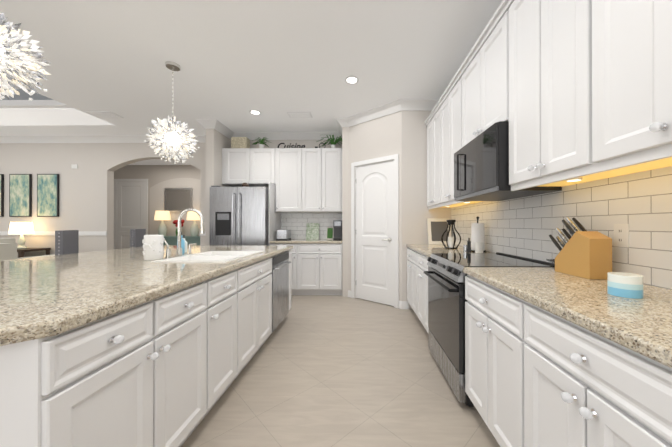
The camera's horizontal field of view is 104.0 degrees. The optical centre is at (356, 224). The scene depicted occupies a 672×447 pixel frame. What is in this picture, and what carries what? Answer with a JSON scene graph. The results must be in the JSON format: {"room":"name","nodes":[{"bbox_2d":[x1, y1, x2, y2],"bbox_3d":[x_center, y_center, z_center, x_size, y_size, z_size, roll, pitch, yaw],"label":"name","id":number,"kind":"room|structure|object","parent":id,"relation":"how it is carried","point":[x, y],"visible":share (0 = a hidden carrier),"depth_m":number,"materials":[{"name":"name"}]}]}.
{"room":"kitchen","nodes":[
{"label":"kitchen","id":0,"kind":"room"},
{"bbox_2d":[0,143,205,257],"bbox_3d":[-5.504,-0.257,5.243,5.970,2.920,0.140,0,0,1],"label":"wall","id":1,"kind":"structure","parent":0,"point":[86,195],"depth_m":5.17,"materials":[{"name":"white paint"}]},
{"bbox_2d":[0,174,3,216],"bbox_3d":[-7.170,-0.567,5.172,0.400,0.840,0.033,0,0,1],"label":"picture","id":2,"kind":"object","parent":1,"relation":"attached to","point":[1,195],"visible":1,"depth_m":5.16,"materials":[{"name":"black plastic"}]},
{"bbox_2d":[9,174,31,216],"bbox_3d":[-6.615,-0.567,5.166,0.410,0.840,0.033,0,0,1],"label":"picture","id":3,"kind":"object","parent":1,"relation":"attached to","point":[20,195],"visible":1,"depth_m":5.15,"materials":[{"name":"teal paper"}]},
{"bbox_2d":[37,174,58,216],"bbox_3d":[-6.065,-0.567,5.160,0.410,0.840,0.033,0,0,1],"label":"picture","id":4,"kind":"object","parent":1,"relation":"attached to","point":[47,195],"visible":1,"depth_m":5.14,"materials":[{"name":"teal paper"}]},
{"bbox_2d":[71,164,77,168],"bbox_3d":[-5.550,-1.137,5.168,0.120,0.080,0.010,0,0,1],"label":"switch plate","id":5,"kind":"object","parent":1,"relation":"attached to","point":[74,166],"visible":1,"depth_m":5.16,"materials":[{"name":"white plastic"}]},
{"bbox_2d":[0,231,205,235],"bbox_3d":[-5.505,0.183,5.160,5.966,0.080,0.020,0,0,1],"label":"trim","id":6,"kind":"structure","parent":1,"relation":"attached to","point":[92,233],"depth_m":5.15,"materials":[{"name":"white wood"}]},
{"bbox_2d":[114,165,199,234],"bbox_3d":[-3.478,-0.251,7.611,9.970,2.920,0.120,0,0,1],"label":"wall","id":7,"kind":"structure","parent":0,"point":[154,174],"depth_m":7.58,"materials":[{"name":"grey paint"}]},
{"bbox_2d":[114,179,147,248],"bbox_3d":[-6.504,-0.051,7.570,0.980,2.520,0.019,0,0,1],"label":"hall door","id":8,"kind":"structure","parent":7,"relation":"in","point":[130,203],"depth_m":7.57,"materials":[{"name":"white wood"}]},
{"bbox_2d":[150,178,199,235],"bbox_3d":[-4.964,-0.066,7.555,2.000,2.550,0.001,0,0,1],"label":"wall niche","id":9,"kind":"object","parent":7,"relation":"in","point":[156,197],"visible":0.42,"depth_m":7.56,"materials":[{"name":"white paint"}]},
{"bbox_2d":[164,188,192,211],"bbox_3d":[-5.114,-0.691,7.548,0.800,0.700,0.038,0,0,1],"label":"mirror","id":10,"kind":"object","parent":9,"relation":"attached to","point":[178,199],"visible":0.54,"depth_m":7.53,"materials":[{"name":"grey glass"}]},
{"bbox_2d":[206,129,230,244],"bbox_3d":[-2.453,-0.258,4.820,0.140,2.920,0.840,0,0,1],"label":"wall column","id":11,"kind":"structure","parent":0,"point":[216,141],"depth_m":4.40,"materials":[{"name":"white paint"}]},
{"bbox_2d":[0,0,501,164],"bbox_3d":[-3.494,-1.913,2.355,10.050,0.384,10.800,0,0,1],"label":"ceiling","id":12,"kind":"structure","parent":0,"point":[273,62],"depth_m":2.74,"materials":[{"name":"white paint"}]},
{"bbox_2d":[0,13,50,100],"bbox_3d":[-1.989,-1.197,1.400,0.502,1.060,0.477,0,0,1],"label":"pendant light","id":13,"kind":"object","parent":12,"relation":"hanging from","point":[18,50],"visible":1,"depth_m":1.46,"materials":[{"name":"silver metal"}]},
{"bbox_2d":[85,111,123,117],"bbox_3d":[-3.941,-1.712,4.110,0.400,0.016,0.220,0,0,1],"label":"ceiling vent","id":14,"kind":"object","parent":12,"relation":"in","point":[104,114],"depth_m":4.08,"materials":[{"name":"white metal"}]},
{"bbox_2d":[144,61,199,163],"bbox_3d":[-1.984,-1.192,2.834,0.491,1.062,0.488,0,0,1],"label":"pendant light","id":15,"kind":"object","parent":12,"relation":"hanging from","point":[172,138],"visible":1,"depth_m":2.78,"materials":[{"name":"silver metal"}]},
{"bbox_2d":[249,110,260,114],"bbox_3d":[-1.551,-1.716,4.024,0.169,0.007,0.169,0,0,-5],"label":"recessed light","id":16,"kind":"object","parent":12,"relation":"in","point":[255,112],"depth_m":4.02,"materials":[{"name":"white"}]},
{"bbox_2d":[287,112,312,117],"bbox_3d":[-0.880,-1.712,4.107,0.360,0.016,0.200,0,0,1],"label":"ceiling vent","id":17,"kind":"object","parent":12,"relation":"in","point":[291,114],"depth_m":4.08,"materials":[{"name":"white metal"}]},
{"bbox_2d":[345,76,358,83],"bbox_3d":[-0.051,-1.719,3.128,0.169,0.007,0.169,0,0,-5],"label":"recessed light","id":18,"kind":"object","parent":12,"relation":"in","point":[351,79],"depth_m":3.12,"materials":[{"name":"white"}]},
{"bbox_2d":[250,140,341,187],"bbox_3d":[-1.301,-0.258,5.028,2.160,2.920,0.100,0,0,1],"label":"wall","id":19,"kind":"structure","parent":0,"point":[306,143],"depth_m":4.98,"materials":[{"name":"white paint"}]},
{"bbox_2d":[222,148,341,245],"bbox_3d":[-1.305,-0.074,4.675,2.151,2.550,0.600,0,0,1],"label":"upper cabinet","id":20,"kind":"object","parent":19,"relation":"attached to","point":[301,180],"visible":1,"depth_m":4.63,"materials":[{"name":"white wood"}]},
{"bbox_2d":[231,137,249,147],"bbox_3d":[-2.108,-1.459,4.785,0.290,0.220,0.170,0,0,1],"label":"decorative basket","id":21,"kind":"object","parent":20,"relation":"on","point":[240,142],"visible":0.67,"depth_m":4.70,"materials":[{"name":"beige wicker"}]},
{"bbox_2d":[252,137,270,147],"bbox_3d":[-1.707,-1.457,4.775,0.402,0.215,0.271,0,0,1],"label":"plant","id":22,"kind":"object","parent":20,"relation":"on","point":[261,143],"visible":0.96,"depth_m":4.73,"materials":[{"name":"green plant"}]},
{"bbox_2d":[278,143,304,147],"bbox_3d":[-1.170,-1.409,4.739,0.502,0.123,0.016,0,0,1],"label":"sign","id":23,"kind":"object","parent":20,"relation":"on","point":[292,145],"visible":0.75,"depth_m":4.73,"materials":[{"name":"black metal"}]},
{"bbox_2d":[317,135,341,147],"bbox_3d":[-0.496,-1.464,4.791,0.500,0.229,0.334,0,0,1],"label":"plant","id":24,"kind":"object","parent":20,"relation":"on","point":[332,143],"visible":0.92,"depth_m":4.70,"materials":[{"name":"green plant"}]},
{"bbox_2d":[281,213,341,238],"bbox_3d":[-0.837,0.032,4.970,1.229,0.540,0.001,0,0,1],"label":"backsplash","id":25,"kind":"structure","parent":19,"relation":"attached to","point":[295,224],"depth_m":4.97,"materials":[{"name":"tile"}]},
{"bbox_2d":[181,295,499,446],"bbox_3d":[-3.494,1.226,2.347,10.050,0.060,10.800,0,0,1],"label":"floor","id":26,"kind":"structure","parent":0,"point":[328,371],"depth_m":1.87,"materials":[{"name":"tile"}]},
{"bbox_2d":[0,238,54,260],"bbox_3d":[-6.301,0.685,4.104,2.600,0.930,0.950,0,0,1],"label":"sofa","id":27,"kind":"object","parent":26,"relation":"on","point":[8,248],"visible":0.18,"depth_m":3.81,"materials":[{"name":"beige fabric"}]},
{"bbox_2d":[17,248,50,257],"bbox_3d":[-6.292,0.832,4.923,0.600,0.740,0.450,0,0,1],"label":"side table","id":28,"kind":"object","parent":26,"relation":"on","point":[21,252],"visible":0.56,"depth_m":4.91,"materials":[{"name":"brown wood"}]},
{"bbox_2d":[9,222,33,248],"bbox_3d":[-6.292,0.211,4.930,0.300,0.499,0.300,0,0,1],"label":"light","id":29,"kind":"object","parent":28,"relation":"on","point":[21,228],"visible":1,"depth_m":4.88,"materials":[{"name":"white fabric"}]},
{"bbox_2d":[55,230,78,254],"bbox_3d":[-2.993,0.632,2.967,0.445,1.130,0.420,0,0,-29],"label":"bar stool","id":30,"kind":"object","parent":26,"relation":"on","point":[66,241],"visible":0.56,"depth_m":2.79,"materials":[{"name":"grey fabric"}]},
{"bbox_2d":[130,229,145,247],"bbox_3d":[-2.925,0.634,3.808,0.445,1.130,0.420,0,0,-21],"label":"bar stool","id":31,"kind":"object","parent":26,"relation":"on","point":[136,237],"visible":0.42,"depth_m":3.61,"materials":[{"name":"grey fabric"}]},
{"bbox_2d":[0,208,292,446],"bbox_3d":[-1.733,0.529,2.040,1.879,1.332,2.780,0,0,1],"label":"kitchen island","id":32,"kind":"object","parent":26,"relation":"on","point":[127,347],"visible":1,"depth_m":1.12,"materials":[{"name":"white wood"}]},
{"bbox_2d":[0,245,292,345],"bbox_3d":[-1.752,0.297,2.041,1.840,0.045,2.780,0,0,1],"label":"island countertop","id":33,"kind":"structure","parent":32,"relation":"on","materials":[{"name":"stone"}]},
{"bbox_2d":[142,235,164,259],"bbox_3d":[-1.582,0.179,2.050,0.139,0.190,0.141,0,0,1],"label":"canister","id":34,"kind":"object","parent":33,"relation":"on","point":[153,247],"visible":1,"depth_m":2.00,"materials":[{"name":"white ceramic"}]},
{"bbox_2d":[177,232,186,253],"bbox_3d":[-1.638,0.175,2.450,0.058,0.200,0.058,0,0,-14],"label":"soap bottle","id":35,"kind":"object","parent":33,"relation":"on","point":[184,244],"depth_m":2.45,"materials":[{"name":"blue plastic"}]},
{"bbox_2d":[164,208,204,257],"bbox_3d":[-1.428,0.069,2.232,0.249,0.412,0.367,0,0,1],"label":"faucet","id":36,"kind":"object","parent":33,"relation":"on","point":[179,254],"depth_m":2.24,"materials":[{"name":"silver metal"}]},
{"bbox_2d":[151,251,263,262],"bbox_3d":[-1.195,0.371,2.250,0.538,0.209,0.758,0,0,1],"label":"sink","id":37,"kind":"object","parent":33,"relation":"in","point":[209,256],"depth_m":2.24,"materials":[{"name":"white ceramic"}]},
{"bbox_2d":[164,236,199,244],"bbox_3d":[-4.966,0.773,7.324,1.500,0.870,0.420,0,0,1],"label":"console table","id":38,"kind":"object","parent":26,"relation":"on","point":[171,240],"visible":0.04,"depth_m":7.13,"materials":[{"name":"teal"}]},
{"bbox_2d":[154,211,170,235],"bbox_3d":[-5.417,-0.018,7.331,0.380,0.709,0.380,0,0,1],"label":"light","id":39,"kind":"object","parent":38,"relation":"on","point":[162,216],"visible":0.88,"depth_m":7.24,"materials":[{"name":"white ceramic"}]},
{"bbox_2d":[173,219,183,235],"bbox_3d":[-4.975,0.099,7.356,0.256,0.475,0.292,0,0,1],"label":"vase","id":40,"kind":"object","parent":38,"relation":"on","point":[175,222],"visible":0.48,"depth_m":7.30,"materials":[{"name":"clear glass"}]},
{"bbox_2d":[186,211,199,235],"bbox_3d":[-4.516,-0.018,7.322,0.380,0.709,0.380,0,0,1],"label":"light","id":41,"kind":"object","parent":38,"relation":"on","point":[194,228],"visible":0.81,"depth_m":7.22,"materials":[{"name":"white ceramic"}]},
{"bbox_2d":[210,186,268,245],"bbox_3d":[-1.918,0.279,4.576,0.905,1.805,0.807,0,0,1],"label":"fridge","id":42,"kind":"object","parent":26,"relation":"on","point":[239,215],"visible":0.52,"depth_m":4.23,"materials":[{"name":"silver metal"}]},
{"bbox_2d":[269,239,341,294],"bbox_3d":[-0.832,0.741,4.633,1.205,0.920,0.668,0,0,1],"label":"base cabinet","id":43,"kind":"object","parent":26,"relation":"on","point":[316,266],"visible":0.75,"depth_m":4.34,"materials":[{"name":"white wood"}]},
{"bbox_2d":[269,239,341,243],"bbox_3d":[-0.832,0.301,4.650,1.205,0.040,0.638,0,0,1],"label":"countertop","id":44,"kind":"structure","parent":43,"relation":"on","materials":[{"name":"stone"}]},
{"bbox_2d":[276,230,290,239],"bbox_3d":[-1.294,0.189,4.697,0.180,0.182,0.290,0,0,1],"label":"toaster","id":45,"kind":"object","parent":44,"relation":"on","point":[283,234],"visible":1,"depth_m":4.56,"materials":[{"name":"silver metal"}]},
{"bbox_2d":[306,223,318,238],"bbox_3d":[-0.812,0.131,4.897,0.240,0.300,0.090,0,0,1],"label":"decorative tile","id":46,"kind":"structure","parent":44,"relation":"on","point":[312,230],"depth_m":4.89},
{"bbox_2d":[326,227,333,238],"bbox_3d":[-0.487,0.166,4.893,0.130,0.230,0.070,0,0,1],"label":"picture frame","id":47,"kind":"object","parent":44,"relation":"on","point":[330,233],"visible":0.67,"depth_m":4.89,"materials":[{"name":"green"}]},
{"bbox_2d":[333,220,341,239],"bbox_3d":[-0.326,0.106,4.774,0.175,0.350,0.305,0,0,1],"label":"coffee maker","id":48,"kind":"object","parent":44,"relation":"on","point":[337,225],"visible":0.83,"depth_m":4.63,"materials":[{"name":"grey plastic"}]},
{"bbox_2d":[410,248,413,309],"bbox_3d":[1.024,0.760,3.225,0.627,0.875,0.441,0,0,1],"label":"base cabinet","id":49,"kind":"object","parent":26,"relation":"on","point":[411,249],"depth_m":3.33,"materials":[{"name":"white wood"}]},
{"bbox_2d":[406,244,447,303],"bbox_3d":[1.027,0.761,3.509,0.627,0.875,0.375,0,0,1],"label":"base cabinet","id":50,"kind":"object","parent":26,"relation":"on","point":[409,246],"depth_m":3.56,"materials":[{"name":"white wood"}]},
{"bbox_2d":[414,248,462,322],"bbox_3d":[1.021,0.759,2.916,0.627,0.875,0.441,0,0,1],"label":"base cabinet","id":51,"kind":"object","parent":26,"relation":"on","point":[417,303],"depth_m":3.03,"materials":[{"name":"white wood"}]},
{"bbox_2d":[418,252,485,328],"bbox_3d":[1.018,0.759,2.638,0.627,0.875,0.363,0,0,1],"label":"base cabinet","id":52,"kind":"object","parent":26,"relation":"on","point":[421,255],"depth_m":2.74,"materials":[{"name":"white wood"}]},
{"bbox_2d":[424,252,554,406],"bbox_3d":[0.969,0.728,2.061,0.710,0.934,0.760,0,0,1],"label":"range","id":53,"kind":"object","parent":26,"relation":"on","point":[446,275],"visible":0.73,"depth_m":1.90,"materials":[{"name":"black glass"}]},
{"bbox_2d":[426,256,555,331],"bbox_3d":[1.012,0.757,2.061,0.627,0.875,0.932,0,0,1],"label":"base cabinet","id":54,"kind":"object","parent":26,"relation":"on","point":[466,269],"depth_m":1.62,"materials":[{"name":"white"}]},
{"bbox_2d":[406,244,491,256],"bbox_3d":[1.017,0.297,3.072,0.638,0.040,1.252,0,0,1],"label":"countertop","id":55,"kind":"structure","parent":54,"relation":"on","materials":[{"name":"stone"}]},
{"bbox_2d":[427,218,451,243],"bbox_3d":[1.155,0.098,3.636,0.320,0.360,0.095,0,0,1],"label":"frame","id":56,"kind":"object","parent":55,"relation":"on","point":[436,227],"visible":0.69,"depth_m":3.63,"materials":[{"name":"white wood"}]},
{"bbox_2d":[441,220,460,248],"bbox_3d":[1.088,0.114,3.002,0.229,0.325,0.229,0,0,1],"label":"lantern","id":57,"kind":"object","parent":55,"relation":"on","point":[451,242],"visible":1,"depth_m":2.97,"materials":[{"name":"black metal"}]},
{"bbox_2d":[463,238,470,251],"bbox_3d":[1.113,0.205,2.592,0.080,0.140,0.078,0,0,-26],"label":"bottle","id":58,"kind":"object","parent":55,"relation":"on","point":[466,248],"depth_m":2.56,"materials":[{"name":"grey metal"}]},
{"bbox_2d":[471,216,485,251],"bbox_3d":[1.234,0.098,2.660,0.150,0.354,0.150,0,0,1],"label":"paper towel holder","id":59,"kind":"object","parent":55,"relation":"on","point":[477,232],"visible":0.85,"depth_m":2.62,"materials":[{"name":"white paper"}]},
{"bbox_2d":[464,272,593,410],"bbox_3d":[1.006,0.756,1.491,0.627,0.875,0.348,0,0,1],"label":"base cabinet","id":60,"kind":"object","parent":26,"relation":"on","point":[471,280],"depth_m":1.54,"materials":[{"name":"white wood"}]},
{"bbox_2d":[478,280,645,446],"bbox_3d":[1.003,0.755,1.228,0.627,0.875,0.426,0,0,1],"label":"base cabinet","id":61,"kind":"object","parent":26,"relation":"on","point":[491,293],"depth_m":1.30,"materials":[{"name":"white wood"}]},
{"bbox_2d":[506,292,671,446],"bbox_3d":[1.000,0.754,0.933,0.627,0.875,0.428,0,0,1],"label":"base cabinet","id":62,"kind":"object","parent":26,"relation":"on","point":[553,358],"depth_m":1.00,"materials":[{"name":"white wood"}]},
{"bbox_2d":[558,316,671,446],"bbox_3d":[0.996,0.754,0.629,0.627,0.875,0.428,0,0,1],"label":"base cabinet","id":63,"kind":"object","parent":26,"relation":"on","point":[612,369],"depth_m":0.71,"materials":[{"name":"white wood"}]},
{"bbox_2d":[666,364,671,446],"bbox_3d":[0.993,0.753,0.333,0.627,0.875,0.428,0,0,1],"label":"base cabinet","id":64,"kind":"object","parent":26,"relation":"on","point":[668,366],"depth_m":0.57,"materials":[{"name":"white wood"}]},
{"bbox_2d":[463,267,671,367],"bbox_3d":[0.989,0.291,0.480,0.638,0.040,2.396,0,0,1],"label":"countertop","id":65,"kind":"structure","parent":64,"relation":"on","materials":[{"name":"stone"}]},
{"bbox_2d":[546,217,611,278],"bbox_3d":[1.206,0.116,1.448,0.110,0.312,0.315,0,0,1],"label":"knife block","id":66,"kind":"object","parent":65,"relation":"on","point":[584,253],"visible":1,"depth_m":1.34,"materials":[{"name":"brown wood"}]},
{"bbox_2d":[607,272,642,298],"bbox_3d":[1.027,0.231,1.002,0.096,0.080,0.096,0,0,1],"label":"candle jar","id":67,"kind":"object","parent":65,"relation":"on","point":[625,285],"visible":1,"depth_m":0.97,"materials":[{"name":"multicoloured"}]},
{"bbox_2d":[342,127,347,296],"bbox_3d":[-0.175,-0.259,4.651,0.100,2.920,0.630,0,0,1],"label":"wall","id":68,"kind":"structure","parent":0,"point":[344,211],"depth_m":4.34,"materials":[{"name":"white paint"}]},
{"bbox_2d":[348,111,401,300],"bbox_3d":[0.290,-0.260,4.060,0.996,2.920,0.100,0,0,39],"label":"wall","id":69,"kind":"structure","parent":0,"point":[376,138],"depth_m":3.98,"materials":[{"name":"white paint"}]},
{"bbox_2d":[351,154,398,307],"bbox_3d":[0.295,0.098,4.043,0.875,2.203,0.116,0,0,39],"label":"door frame","id":70,"kind":"structure","parent":69,"relation":"attached to","point":[395,158],"depth_m":3.88,"materials":[{"name":"white wood"}]},
{"bbox_2d":[356,161,393,305],"bbox_3d":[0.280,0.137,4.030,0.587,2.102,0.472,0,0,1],"label":"pantry door","id":71,"kind":"structure","parent":69,"relation":"in","point":[374,232],"depth_m":4.00,"materials":[{"name":"white wood"}]},
{"bbox_2d":[402,111,450,308],"bbox_3d":[0.996,-0.261,3.753,0.700,2.920,0.100,0,0,1],"label":"wall","id":72,"kind":"structure","parent":0,"point":[416,213],"depth_m":3.71,"materials":[{"name":"white paint"}]},
{"bbox_2d":[0,99,438,142],"bbox_3d":[-3.608,-1.669,1.056,9.846,0.115,8.196,0,0,1],"label":"crown molding","id":73,"kind":"structure","parent":72,"relation":"attached to","point":[392,108],"depth_m":4.91,"materials":[{"name":"white"}]},
{"bbox_2d":[399,301,408,308],"bbox_3d":[0.670,1.144,3.708,0.135,0.110,0.040,0,0,1],"label":"baseboard","id":74,"kind":"structure","parent":72,"relation":"attached to","point":[403,304],"depth_m":3.69,"materials":[{"name":"white"}]},
{"bbox_3d":[1.390,-0.265,2.299,0.120,2.920,10.800,0,0,1],"label":"wall","id":75,"kind":"structure","parent":0,"visible":0},
{"bbox_2d":[426,124,428,207],"bbox_3d":[1.166,-0.810,3.512,0.349,1.145,0.375,0,0,1],"label":"upper cabinet","id":76,"kind":"object","parent":75,"relation":"attached to","point":[427,125],"depth_m":3.65,"materials":[{"name":"white wood"}]},
{"bbox_2d":[437,100,444,203],"bbox_3d":[1.160,-0.811,2.919,0.349,1.145,0.441,0,0,1],"label":"upper cabinet","id":77,"kind":"object","parent":75,"relation":"attached to","point":[440,107],"depth_m":3.03,"materials":[{"name":"white wood"}]},
{"bbox_2d":[429,112,464,207],"bbox_3d":[1.163,-0.810,3.228,0.349,1.145,0.441,0,0,1],"label":"upper cabinet","id":78,"kind":"object","parent":75,"relation":"attached to","point":[432,119],"depth_m":3.35,"materials":[{"name":"white wood"}]},
{"bbox_2d":[445,80,482,203],"bbox_3d":[1.157,-0.812,2.641,0.349,1.145,0.363,0,0,1],"label":"upper cabinet","id":79,"kind":"object","parent":75,"relation":"attached to","point":[451,96],"depth_m":2.73,"materials":[{"name":"white wood"}]},
{"bbox_2d":[457,8,525,190],"bbox_3d":[1.151,-0.813,2.063,0.349,1.145,0.900,0,0,1],"label":"upper cabinet","id":80,"kind":"object","parent":75,"relation":"attached to","point":[481,84],"depth_m":2.01,"materials":[{"name":"white wood"}]},
{"bbox_2d":[454,121,561,200],"bbox_3d":[1.095,-0.438,2.063,0.458,0.445,0.756,0,0,1],"label":"microwave","id":81,"kind":"object","parent":80,"relation":"attached to","point":[481,166],"visible":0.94,"depth_m":1.84,"materials":[{"name":"black metal"}]},
{"bbox_2d":[505,0,572,187],"bbox_3d":[1.145,-0.815,1.493,0.349,1.145,0.348,0,0,1],"label":"upper cabinet","id":82,"kind":"object","parent":75,"relation":"attached to","point":[517,11],"depth_m":1.59,"materials":[{"name":"white wood"}]},
{"bbox_2d":[451,166,671,289],"bbox_3d":[1.319,0.018,1.489,0.001,0.550,4.419,0,0,1],"label":"backsplash","id":83,"kind":"structure","parent":75,"relation":"attached to","point":[640,203],"depth_m":1.43,"materials":[{"name":"tile"}]},
{"bbox_2d":[614,224,628,247],"bbox_3d":[1.313,0.055,1.299,0.008,0.115,0.070,0,0,1],"label":"electrical outlet plate","id":84,"kind":"object","parent":83,"relation":"attached to","point":[621,235],"visible":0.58,"depth_m":1.28,"materials":[{"name":"white plastic"}]},
{"bbox_2d":[529,0,636,183],"bbox_3d":[1.142,-0.815,1.230,0.349,1.145,0.426,0,0,1],"label":"upper cabinet","id":85,"kind":"object","parent":75,"relation":"attached to","point":[548,19],"depth_m":1.32,"materials":[{"name":"white wood"}]},
{"bbox_2d":[569,0,671,171],"bbox_3d":[1.139,-0.816,0.935,0.349,1.145,0.428,0,0,1],"label":"upper cabinet","id":86,"kind":"object","parent":75,"relation":"attached to","point":[572,92],"depth_m":1.02,"materials":[{"name":"white wood"}]},
{"bbox_2d":[645,0,671,155],"bbox_3d":[1.135,-0.817,0.631,0.349,1.145,0.428,0,0,1],"label":"upper cabinet","id":87,"kind":"object","parent":75,"relation":"attached to","point":[658,13],"depth_m":0.83,"materials":[{"name":"white wood"}]}
]}

